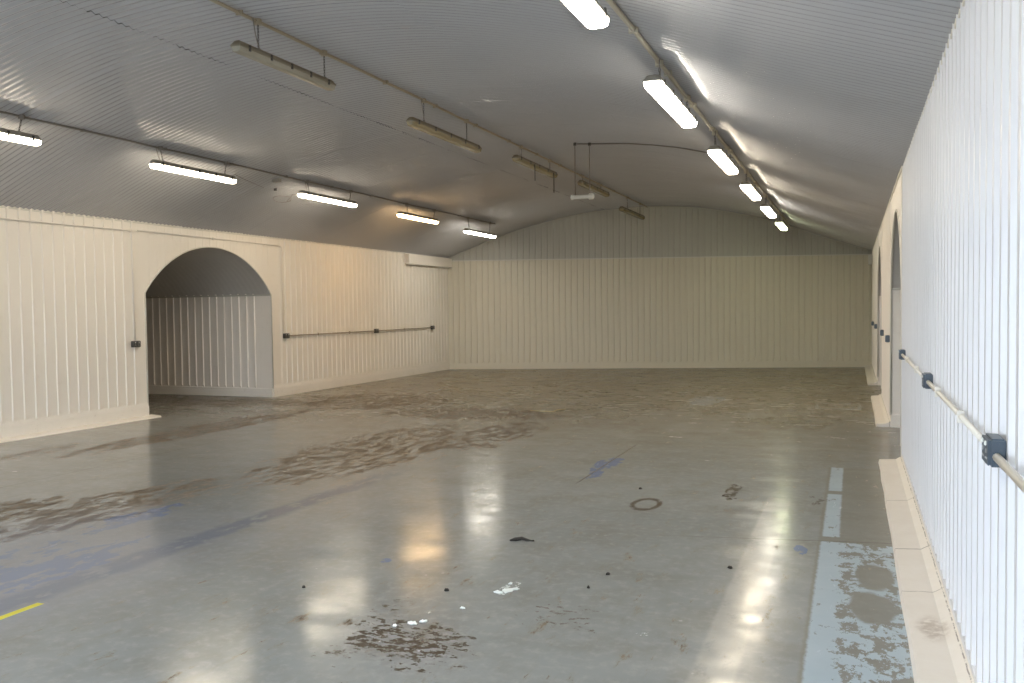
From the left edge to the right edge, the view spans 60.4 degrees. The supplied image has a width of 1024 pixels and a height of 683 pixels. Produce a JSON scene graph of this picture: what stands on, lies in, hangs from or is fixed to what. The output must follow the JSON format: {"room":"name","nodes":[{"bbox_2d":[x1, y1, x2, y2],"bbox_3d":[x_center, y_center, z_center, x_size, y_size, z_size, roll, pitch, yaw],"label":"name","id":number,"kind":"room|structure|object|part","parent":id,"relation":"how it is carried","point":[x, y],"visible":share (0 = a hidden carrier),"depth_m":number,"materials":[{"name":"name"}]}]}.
{"room":"empty warehouse","nodes":[
{"label":"empty warehouse","id":0,"kind":"room"},
{"bbox_2d":[146,248,269,296],"bbox_3d":[-8.369,-1.220,16.321,7.000,0.808,3.170,0,2,21],"label":"ceiling","id":1,"kind":"structure","parent":0,"point":[202,271],"depth_m":16.59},
{"bbox_2d":[146,294,272,387],"bbox_3d":[-7.786,-0.120,17.831,7.000,2.015,0.020,0,2,21],"label":"wall","id":2,"kind":"structure","parent":0,"point":[192,341],"depth_m":17.10,"materials":[{"name":"beige metal"}]},
{"bbox_2d":[146,294,270,297],"bbox_3d":[-8.370,-0.818,16.338,6.988,0.028,3.170,0,2,21],"label":"trim","id":3,"kind":"structure","parent":2,"relation":"attached to","point":[259,294],"depth_m":17.00,"materials":[{"name":"white metal"}]},
{"bbox_2d":[148,385,272,396],"bbox_3d":[-7.772,0.964,17.872,7.000,0.165,0.038,0,2,21],"label":"baseboard","id":4,"kind":"structure","parent":2,"relation":"attached to","point":[178,390],"depth_m":17.10,"materials":[{"name":"paint"}]},
{"bbox_2d":[0,206,448,423],"bbox_3d":[-5.941,-0.415,12.882,0.015,2.840,23.750,0,2,21],"label":"wall","id":5,"kind":"structure","parent":0,"point":[67,312],"depth_m":13.42,"materials":[{"name":"beige metal"}]},
{"bbox_2d":[0,217,135,340],"bbox_3d":[-7.959,-0.611,7.591,0.024,1.676,12.350,0,2,21],"label":"conduit","id":6,"kind":"object","parent":5,"relation":"attached to","point":[0,217],"visible":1,"depth_m":13.09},
{"bbox_2d":[0,403,148,437],"bbox_3d":[-7.931,1.305,7.767,0.042,0.225,12.650,0,2,21],"label":"baseboard","id":7,"kind":"structure","parent":5,"relation":"attached to","point":[21,427],"depth_m":12.30,"materials":[{"name":"paint"}]},
{"bbox_2d":[131,341,140,346],"bbox_3d":[-5.713,0.038,13.376,0.060,0.095,0.150,0,2,21],"label":"wall socket","id":8,"kind":"object","parent":5,"relation":"attached to","point":[133,343],"visible":1,"depth_m":13.34,"materials":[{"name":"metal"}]},
{"bbox_2d":[144,246,273,404],"bbox_3d":[-5.092,-0.335,15.089,0.021,2.577,3.194,0,2,21],"label":"trim","id":9,"kind":"structure","parent":5,"relation":"attached to","point":[205,246],"depth_m":14.50,"materials":[{"name":"paint"}]},
{"bbox_2d":[137,230,283,332],"bbox_3d":[-5.038,-0.933,15.133,0.020,1.695,3.638,0,2,21],"label":"conduit","id":10,"kind":"object","parent":5,"relation":"attached to","point":[212,238],"visible":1,"depth_m":15.72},
{"bbox_2d":[0,205,445,257],"bbox_3d":[-5.973,-1.797,12.810,0.024,0.037,23.700,0,2,21],"label":"trim","id":11,"kind":"structure","parent":5,"relation":"attached to","point":[1,206],"depth_m":14.34,"materials":[{"name":"paint"}]},
{"bbox_2d":[283,333,289,337],"bbox_3d":[-4.338,-0.108,16.926,0.060,0.095,0.150,0,2,21],"label":"wall socket","id":12,"kind":"object","parent":5,"relation":"attached to","point":[285,335],"visible":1,"depth_m":16.89,"materials":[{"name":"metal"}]},
{"bbox_2d":[290,330,374,335],"bbox_3d":[-3.723,-0.176,18.531,0.029,0.053,3.290,0,2,21],"label":"conduit","id":13,"kind":"object","parent":5,"relation":"attached to","point":[349,332],"visible":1,"depth_m":18.38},
{"bbox_2d":[272,361,449,396],"bbox_3d":[-3.083,0.788,20.286,0.042,0.225,7.880,0,2,21],"label":"baseboard","id":14,"kind":"structure","parent":5,"relation":"attached to","point":[326,383],"depth_m":19.25,"materials":[{"name":"paint"}]},
{"bbox_2d":[379,327,431,330],"bbox_3d":[-2.581,-0.302,21.480,0.029,0.053,2.740,0,2,21],"label":"conduit","id":15,"kind":"object","parent":5,"relation":"attached to","point":[425,327],"visible":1,"depth_m":21.38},
{"bbox_2d":[405,254,451,267],"bbox_3d":[-2.105,-2.058,22.580,0.111,0.250,2.480,0,2,21],"label":"ledge","id":16,"kind":"object","parent":5,"relation":"attached to","point":[411,259],"visible":1,"depth_m":22.41,"materials":[{"name":"paint"}]},
{"bbox_2d":[0,367,913,682],"bbox_3d":[-1.729,1.129,13.541,27.000,0.001,28.100,0,2,21],"label":"floor","id":17,"kind":"structure","parent":0,"point":[181,545],"depth_m":6.17,"materials":[{"name":"paint"}]},
{"bbox_2d":[0,414,160,442],"bbox_3d":[-7.825,1.398,7.768,0.200,0.035,12.720,0,2,21],"label":"trim","id":18,"kind":"structure","parent":17,"relation":"on","point":[76,428],"depth_m":12.21,"materials":[{"name":"paint"}]},
{"bbox_2d":[408,621,417,624],"bbox_3d":[-0.508,1.438,4.505,0.070,0.010,0.045,1,3,39],"label":"flake","id":19,"kind":"object","parent":17,"relation":"on","point":[409,622],"visible":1,"depth_m":4.50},
{"bbox_2d":[502,588,512,593],"bbox_3d":[-0.022,1.414,5.005,0.070,0.010,0.078,-2,2,-24],"label":"flake","id":20,"kind":"object","parent":17,"relation":"on","point":[506,590],"visible":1,"depth_m":5.00,"materials":[{"name":"white paint"}]},
{"bbox_2d":[510,537,533,540],"bbox_3d":[0.070,1.366,6.093,0.172,0.024,0.065,-1,2,5],"label":"scrap","id":21,"kind":"object","parent":17,"relation":"on","point":[515,538],"visible":1,"depth_m":6.08,"materials":[{"name":"black"}]},
{"bbox_2d":[530,409,564,411],"bbox_3d":[0.586,1.080,13.774,0.575,0.023,0.258,-1,2,-11],"label":"twine","id":22,"kind":"object","parent":17,"relation":"on","point":[557,409],"visible":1,"depth_m":13.75,"materials":[{"name":"fabric"}]},
{"bbox_2d":[0,0,962,257],"bbox_3d":[-0.416,-2.460,12.400,10.860,1.343,26.998,0,2,21],"label":"ceiling","id":23,"kind":"structure","parent":0,"point":[822,102],"depth_m":9.93,"materials":[{"name":"white metal"}]},
{"bbox_2d":[0,110,494,223],"bbox_3d":[-4.427,-2.481,11.459,0.066,0.045,22.250,0,2,21],"label":"conduit","id":24,"kind":"object","parent":23,"relation":"attached to","point":[20,116],"visible":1,"depth_m":11.96,"materials":[{"name":"grey metal"}]},
{"bbox_2d":[0,119,41,145],"bbox_3d":[-5.414,-2.244,8.910,0.144,0.280,1.470,0,2,21],"label":"strip light","id":25,"kind":"object","parent":24,"relation":"hanging from","point":[18,136],"visible":1,"depth_m":9.32,"materials":[{"name":"white plastic"}]},
{"bbox_2d":[0,132,40,145],"bbox_3d":[-5.413,-2.127,8.915,0.126,0.046,1.466,0,2,21],"label":"diffuser","id":26,"kind":"object","parent":25,"relation":"attached to","point":[17,137],"depth_m":9.33,"materials":[{"name":"white plastic"}]},
{"bbox_2d":[149,148,236,183],"bbox_3d":[-4.269,-2.368,11.869,0.144,0.275,1.620,0,2,21],"label":"strip light","id":27,"kind":"object","parent":24,"relation":"hanging from","point":[155,164],"visible":1,"depth_m":11.72,"materials":[{"name":"white plastic"}]},
{"bbox_2d":[149,164,236,183],"bbox_3d":[-4.267,-2.254,11.873,0.126,0.046,1.616,0,2,21],"label":"diffuser","id":28,"kind":"object","parent":27,"relation":"attached to","point":[174,168],"depth_m":11.81,"materials":[{"name":"white plastic"}]},
{"bbox_2d":[297,182,356,206],"bbox_3d":[-3.099,-2.493,14.888,0.144,0.275,1.700,0,2,21],"label":"strip light","id":29,"kind":"object","parent":24,"relation":"hanging from","point":[307,194],"visible":1,"depth_m":14.72,"materials":[{"name":"white plastic"}]},
{"bbox_2d":[298,194,356,206],"bbox_3d":[-3.098,-2.378,14.892,0.126,0.046,1.696,0,2,21],"label":"diffuser","id":30,"kind":"object","parent":29,"relation":"attached to","point":[319,197],"depth_m":14.84,"materials":[{"name":"white plastic"}]},
{"bbox_2d":[397,204,438,223],"bbox_3d":[-1.908,-2.615,17.963,0.144,0.285,1.700,0,2,21],"label":"strip light","id":31,"kind":"object","parent":24,"relation":"hanging from","point":[401,214],"visible":1,"depth_m":17.79,"materials":[{"name":"white plastic"}]},
{"bbox_2d":[397,214,438,223],"bbox_3d":[-1.907,-2.495,17.967,0.126,0.046,1.696,0,2,21],"label":"diffuser","id":32,"kind":"object","parent":31,"relation":"attached to","point":[408,216],"depth_m":17.92,"materials":[{"name":"white plastic"}]},
{"bbox_2d":[463,218,495,237],"bbox_3d":[-0.755,-2.700,20.941,0.144,0.360,1.750,0,2,21],"label":"strip light","id":33,"kind":"object","parent":24,"relation":"hanging from","point":[466,230],"visible":1,"depth_m":20.72,"materials":[{"name":"white plastic"}]},
{"bbox_2d":[464,231,495,237],"bbox_3d":[-0.753,-2.543,20.947,0.126,0.046,1.746,0,2,21],"label":"diffuser","id":34,"kind":"object","parent":33,"relation":"attached to","point":[480,233],"depth_m":20.92,"materials":[{"name":"white plastic"}]},
{"bbox_2d":[234,174,304,202],"bbox_3d":[-3.851,-2.431,13.939,0.485,0.253,1.949,0,2,12],"label":"cable","id":35,"kind":"object","parent":23,"relation":"attached to","point":[276,180],"visible":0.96,"depth_m":13.84,"materials":[{"name":"metal"}]},
{"bbox_2d":[209,0,647,207],"bbox_3d":[-0.943,-3.039,11.481,0.066,0.050,24.850,0,2,21],"label":"conduit","id":36,"kind":"object","parent":23,"relation":"attached to","point":[258,21],"visible":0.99,"depth_m":10.01,"materials":[{"name":"beige metal"}]},
{"bbox_2d":[230,18,335,90],"bbox_3d":[-2.141,-2.743,8.389,0.114,0.364,1.540,0,2,21],"label":"strip light","id":37,"kind":"object","parent":36,"relation":"hanging from","point":[239,47],"visible":1,"depth_m":8.22,"materials":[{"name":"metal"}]},
{"bbox_2d":[231,46,335,90],"bbox_3d":[-2.139,-2.584,8.395,0.096,0.046,1.536,0,2,21],"label":"diffuser","id":38,"kind":"object","parent":37,"relation":"attached to","point":[249,52],"depth_m":8.28,"materials":[{"name":"beige plastic"}]},
{"bbox_2d":[406,99,481,152],"bbox_3d":[-0.865,-2.866,11.684,0.139,0.389,2.130,0,2,21],"label":"strip light","id":39,"kind":"object","parent":36,"relation":"hanging from","point":[413,122],"visible":1,"depth_m":11.44,"materials":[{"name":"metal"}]},
{"bbox_2d":[407,121,480,152],"bbox_3d":[-0.863,-2.695,11.690,0.121,0.046,2.126,0,2,21],"label":"diffuser","id":40,"kind":"object","parent":39,"relation":"attached to","point":[422,126],"depth_m":11.52,"materials":[{"name":"beige plastic"}]},
{"bbox_2d":[512,147,557,183],"bbox_3d":[0.419,-2.907,14.984,0.149,0.579,2.050,0,2,21],"label":"strip light","id":41,"kind":"object","parent":36,"relation":"hanging from","point":[518,159],"visible":1,"depth_m":14.72,"materials":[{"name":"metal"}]},
{"bbox_2d":[512,158,557,177],"bbox_3d":[0.413,-2.941,14.984,0.121,0.046,2.046,0,2,21],"label":"diffuser","id":42,"kind":"object","parent":41,"relation":"attached to","point":[525,162],"depth_m":14.83,"materials":[{"name":"beige plastic"}]},
{"bbox_2d":[577,176,609,196],"bbox_3d":[1.720,-3.234,18.357,0.139,0.204,2.100,0,2,21],"label":"strip light","id":43,"kind":"object","parent":36,"relation":"hanging from","point":[582,183],"visible":1,"depth_m":18.15,"materials":[{"name":"metal"}]},
{"bbox_2d":[578,183,609,196],"bbox_3d":[1.721,-3.156,18.360,0.121,0.046,2.096,0,2,21],"label":"diffuser","id":44,"kind":"object","parent":43,"relation":"attached to","point":[593,188],"depth_m":18.28,"materials":[{"name":"beige plastic"}]},
{"bbox_2d":[619,199,644,219],"bbox_3d":[2.948,-3.275,21.528,0.139,0.384,2.300,0,2,21],"label":"strip light","id":45,"kind":"object","parent":36,"relation":"hanging from","point":[622,209],"visible":1,"depth_m":21.22,"materials":[{"name":"metal"}]},
{"bbox_2d":[619,209,644,219],"bbox_3d":[2.950,-3.107,21.534,0.121,0.046,2.296,0,2,21],"label":"diffuser","id":46,"kind":"object","parent":45,"relation":"attached to","point":[627,211],"depth_m":21.41,"materials":[{"name":"beige plastic"}]},
{"bbox_2d":[570,143,593,199],"bbox_3d":[1.110,-2.700,13.946,0.380,0.911,0.100,0,2,21],"label":"strip light","id":47,"kind":"object","parent":23,"relation":"hanging from","point":[590,196],"visible":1,"depth_m":13.94,"materials":[{"name":"white metal"}]},
{"bbox_3d":[1.002,-2.737,13.987,0.016,0.826,0.018,0,2,21],"label":"drop rod","id":48,"kind":"part","parent":47,"relation":"part of","materials":[{"name":"black metal"}]},
{"bbox_3d":[1.226,-2.727,13.900,0.016,0.806,0.018,0,2,21],"label":"drop rod","id":49,"kind":"part","parent":47,"relation":"part of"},
{"bbox_2d":[577,143,733,157],"bbox_3d":[2.088,-2.852,13.157,2.731,0.570,0.119,1,3,42],"label":"cable","id":50,"kind":"object","parent":23,"relation":"attached to","point":[577,143],"visible":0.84,"depth_m":13.24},
{"bbox_2d":[606,0,790,226],"bbox_3d":[2.527,-2.463,10.698,0.070,0.054,25.850,0,2,21],"label":"conduit","id":51,"kind":"object","parent":23,"relation":"attached to","point":[632,29],"visible":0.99,"depth_m":8.12,"materials":[{"name":"beige metal"}]},
{"bbox_2d":[561,0,609,28],"bbox_3d":[0.257,-2.096,4.836,0.169,0.280,1.640,0,2,21],"label":"strip light","id":52,"kind":"object","parent":51,"relation":"hanging from","point":[590,13],"visible":1,"depth_m":5.32,"materials":[{"name":"white plastic"}]},
{"bbox_2d":[643,59,697,127],"bbox_3d":[1.444,-2.223,7.902,0.169,0.280,1.780,0,2,21],"label":"strip light","id":53,"kind":"object","parent":51,"relation":"hanging from","point":[655,85],"visible":0.99,"depth_m":7.59,"materials":[{"name":"white plastic"}]},
{"bbox_2d":[644,80,696,127],"bbox_3d":[1.446,-2.106,7.906,0.151,0.046,1.776,0,2,21],"label":"diffuser","id":54,"kind":"object","parent":53,"relation":"attached to","point":[660,90],"depth_m":7.67,"materials":[{"name":"white plastic"}]},
{"bbox_2d":[707,130,738,174],"bbox_3d":[2.655,-2.352,11.028,0.169,0.280,1.750,0,2,21],"label":"strip light","id":55,"kind":"object","parent":51,"relation":"hanging from","point":[716,153],"visible":0.99,"depth_m":10.65,"materials":[{"name":"white plastic"}]},
{"bbox_2d":[708,150,737,174],"bbox_3d":[2.657,-2.235,11.033,0.151,0.046,1.746,0,2,21],"label":"diffuser","id":56,"kind":"object","parent":55,"relation":"attached to","point":[719,156],"depth_m":10.83,"materials":[{"name":"white plastic"}]},
{"bbox_2d":[740,174,760,200],"bbox_3d":[3.797,-2.473,13.977,0.169,0.280,1.740,0,2,21],"label":"strip light","id":57,"kind":"object","parent":51,"relation":"hanging from","point":[746,186],"visible":1,"depth_m":13.60,"materials":[{"name":"white plastic"}]},
{"bbox_2d":[740,185,760,200],"bbox_3d":[3.799,-2.357,13.982,0.151,0.046,1.736,0,2,21],"label":"diffuser","id":58,"kind":"object","parent":57,"relation":"attached to","point":[749,190],"depth_m":13.78,"materials":[{"name":"white plastic"}]},
{"bbox_2d":[760,196,776,217],"bbox_3d":[4.934,-2.595,16.913,0.169,0.280,1.720,0,2,21],"label":"strip light","id":59,"kind":"object","parent":51,"relation":"hanging from","point":[765,208],"visible":0.99,"depth_m":16.50,"materials":[{"name":"white plastic"}]},
{"bbox_2d":[761,207,775,217],"bbox_3d":[4.936,-2.478,16.917,0.151,0.046,1.716,0,2,21],"label":"diffuser","id":60,"kind":"object","parent":59,"relation":"attached to","point":[768,211],"depth_m":16.68,"materials":[{"name":"white plastic"}]},
{"bbox_2d":[775,215,787,230],"bbox_3d":[6.111,-2.720,19.950,0.169,0.280,1.700,0,2,21],"label":"strip light","id":61,"kind":"object","parent":51,"relation":"hanging from","point":[779,223],"visible":1,"depth_m":19.44,"materials":[{"name":"white plastic"}]},
{"bbox_2d":[775,222,786,230],"bbox_3d":[6.112,-2.603,19.955,0.151,0.046,1.696,0,2,21],"label":"diffuser","id":62,"kind":"object","parent":61,"relation":"attached to","point":[781,225],"depth_m":19.67,"materials":[{"name":"white plastic"}]},
{"bbox_2d":[448,255,871,363],"bbox_3d":[3.773,-0.831,23.220,11.242,2.775,0.020,0,2,6],"label":"wall","id":63,"kind":"structure","parent":0,"point":[768,308],"depth_m":23.21,"materials":[{"name":"beige metal"}]},
{"bbox_2d":[450,361,871,368],"bbox_3d":[3.792,0.628,23.278,11.242,0.155,0.050,0,2,6],"label":"baseboard","id":64,"kind":"structure","parent":63,"relation":"attached to","point":[788,364],"depth_m":23.24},
{"bbox_2d":[450,207,871,259],"bbox_3d":[3.756,-2.839,23.219,11.242,1.500,0.014,0,2,6],"label":"wall","id":65,"kind":"structure","parent":0,"point":[664,231],"depth_m":23.21,"materials":[{"name":"beige metal"}]},
{"bbox_2d":[449,206,871,257],"bbox_3d":[3.748,-2.908,23.154,11.050,1.298,0.028,0,2,6],"label":"trim","id":66,"kind":"structure","parent":65,"relation":"attached to","point":[644,206],"depth_m":23.13,"materials":[{"name":"white metal"}]},
{"bbox_2d":[452,254,871,260],"bbox_3d":[3.760,-2.206,23.206,11.242,0.056,0.108,0,2,6],"label":"trim","id":67,"kind":"structure","parent":65,"relation":"attached to","point":[827,254],"depth_m":23.12,"materials":[{"name":"paint"}]},
{"bbox_2d":[879,296,880,376],"bbox_3d":[9.591,-0.223,16.559,5.000,1.880,0.020,0,2,21],"label":"wall","id":68,"kind":"structure","parent":0,"point":[879,296],"depth_m":17.46,"materials":[{"name":"white metal"}]},
{"bbox_2d":[879,263,880,293],"bbox_3d":[9.119,-1.308,15.334,5.000,0.888,2.560,0,2,21],"label":"ceiling","id":69,"kind":"structure","parent":0,"point":[880,263],"depth_m":17.26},
{"bbox_2d":[892,290,900,414],"bbox_3d":[7.267,0.020,10.558,5.000,1.890,0.020,0,2,21],"label":"wall","id":70,"kind":"structure","parent":0,"point":[896,294],"depth_m":11.45,"materials":[{"name":"beige paint"}]},
{"bbox_2d":[891,415,899,427],"bbox_3d":[7.280,1.041,10.596,5.000,0.165,0.038,0,2,21],"label":"baseboard","id":71,"kind":"structure","parent":70,"relation":"attached to","point":[895,419],"depth_m":11.46,"materials":[{"name":"paint"}]},
{"bbox_2d":[892,216,900,287],"bbox_3d":[6.762,-1.066,9.249,5.000,0.888,2.740,0,2,21],"label":"ceiling","id":72,"kind":"structure","parent":0,"point":[896,283],"depth_m":11.21,"materials":[{"name":"grey metal"}]},
{"bbox_2d":[872,0,1023,682],"bbox_3d":[4.513,-0.368,10.364,0.026,2.969,26.600,0,2,21],"label":"wall","id":73,"kind":"structure","parent":0,"point":[963,167],"depth_m":3.74,"materials":[{"name":"white metal"}]},
{"bbox_2d":[868,255,871,264],"bbox_3d":[9.048,-2.064,22.231,0.092,0.240,0.320,0,2,21],"label":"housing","id":74,"kind":"object","parent":73,"relation":"attached to","point":[869,256],"visible":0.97,"depth_m":22.09,"materials":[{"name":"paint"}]},
{"bbox_2d":[865,364,877,384],"bbox_3d":[8.210,0.723,20.101,0.244,0.085,5.510,0,2,21],"label":"baseboard","id":75,"kind":"structure","parent":73,"relation":"attached to","point":[870,375],"depth_m":19.26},
{"bbox_2d":[877,246,881,388],"bbox_3d":[6.798,-0.501,16.267,0.028,2.526,2.592,0,2,21],"label":"trim","id":76,"kind":"structure","parent":73,"relation":"attached to","point":[879,252],"depth_m":17.33,"materials":[{"name":"paint"}]},
{"bbox_2d":[871,393,890,426],"bbox_3d":[5.596,1.002,13.338,0.233,0.085,3.880,0,2,21],"label":"baseboard","id":77,"kind":"structure","parent":73,"relation":"attached to","point":[881,417],"depth_m":12.73,"materials":[{"name":"beige concrete"}]},
{"bbox_2d":[872,166,901,249],"bbox_3d":[6.567,-2.037,15.670,0.024,0.037,14.700,0,2,21],"label":"trim","id":78,"kind":"structure","parent":73,"relation":"attached to","point":[900,171],"depth_m":11.00,"materials":[{"name":"paint"}]},
{"bbox_2d":[885,335,889,341],"bbox_3d":[4.970,-0.037,11.660,0.060,0.092,0.146,0,2,21],"label":"wall socket","id":79,"kind":"object","parent":73,"relation":"attached to","point":[887,337],"visible":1,"depth_m":11.59,"materials":[{"name":"grey plastic"}]},
{"bbox_2d":[890,209,900,445],"bbox_3d":[4.441,-0.255,10.182,0.028,2.536,2.772,0,2,21],"label":"trim","id":80,"kind":"structure","parent":73,"relation":"attached to","point":[896,211],"depth_m":11.18,"materials":[{"name":"paint"}]},
{"bbox_2d":[901,210,901,419],"bbox_3d":[3.944,-0.282,8.862,0.046,3.020,0.024,0,2,21],"label":"trim","id":81,"kind":"structure","parent":73,"relation":"attached to","point":[901,210],"depth_m":8.86,"materials":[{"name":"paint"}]},
{"bbox_2d":[898,349,905,359],"bbox_3d":[3.673,0.122,8.295,0.060,0.092,0.146,0,2,21],"label":"wall socket","id":82,"kind":"object","parent":73,"relation":"attached to","point":[901,351],"visible":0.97,"depth_m":8.23,"materials":[{"name":"grey plastic"}]},
{"bbox_2d":[901,354,921,377],"bbox_3d":[3.130,0.182,6.887,0.029,0.055,2.874,0,2,21],"label":"conduit","id":83,"kind":"object","parent":73,"relation":"attached to","point":[916,368],"visible":0.94,"depth_m":6.72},
{"bbox_2d":[878,456,974,682],"bbox_3d":[1.750,1.410,3.470,0.279,0.085,11.620,0,2,21],"label":"curb","id":84,"kind":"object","parent":73,"relation":"attached to","point":[937,652],"depth_m":4.73,"materials":[{"name":"beige concrete"}]},
{"bbox_2d":[921,372,932,388],"bbox_3d":[2.583,0.243,5.481,0.060,0.092,0.146,0,2,21],"label":"wall socket","id":85,"kind":"object","parent":73,"relation":"attached to","point":[925,376],"visible":0.94,"depth_m":5.42,"materials":[{"name":"grey plastic"}]},
{"bbox_2d":[908,0,964,153],"bbox_3d":[1.816,-1.524,3.365,0.024,0.037,11.700,0,2,21],"label":"trim","id":86,"kind":"structure","parent":73,"relation":"attached to","point":[963,1],"depth_m":4.83,"materials":[{"name":"paint"}]},
{"bbox_2d":[902,456,979,682],"bbox_3d":[1.846,1.365,3.430,0.051,0.035,11.620,0,2,21],"label":"trim","id":87,"kind":"structure","parent":73,"relation":"attached to","point":[963,638],"depth_m":4.46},
{"bbox_2d":[926,380,982,443],"bbox_3d":[2.085,0.304,4.187,0.030,0.057,2.629,0,2,21],"label":"conduit","id":88,"kind":"object","parent":73,"relation":"attached to","point":[960,414],"visible":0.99,"depth_m":3.77,"materials":[{"name":"beige plastic"}]},
{"bbox_2d":[981,433,1006,467],"bbox_3d":[1.582,0.357,2.895,0.060,0.092,0.146,0,2,21],"label":"wall socket","id":89,"kind":"object","parent":73,"relation":"attached to","point":[992,443],"visible":0.96,"depth_m":2.84,"materials":[{"name":"grey plastic"}]},
{"bbox_3d":[1.562,0.357,2.903,0.006,0.084,0.138,0,2,21],"label":"plate","id":90,"kind":"part","parent":89,"relation":"part of","materials":[{"name":"grey metal"}]},
{"bbox_2d":[992,453,1023,492],"bbox_3d":[0.803,0.451,0.879,0.031,0.055,4.182,0,2,21],"label":"conduit","id":91,"kind":"object","parent":73,"relation":"attached to","point":[1002,463],"visible":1,"depth_m":2.55,"materials":[{"name":"beige plastic"}]}
]}

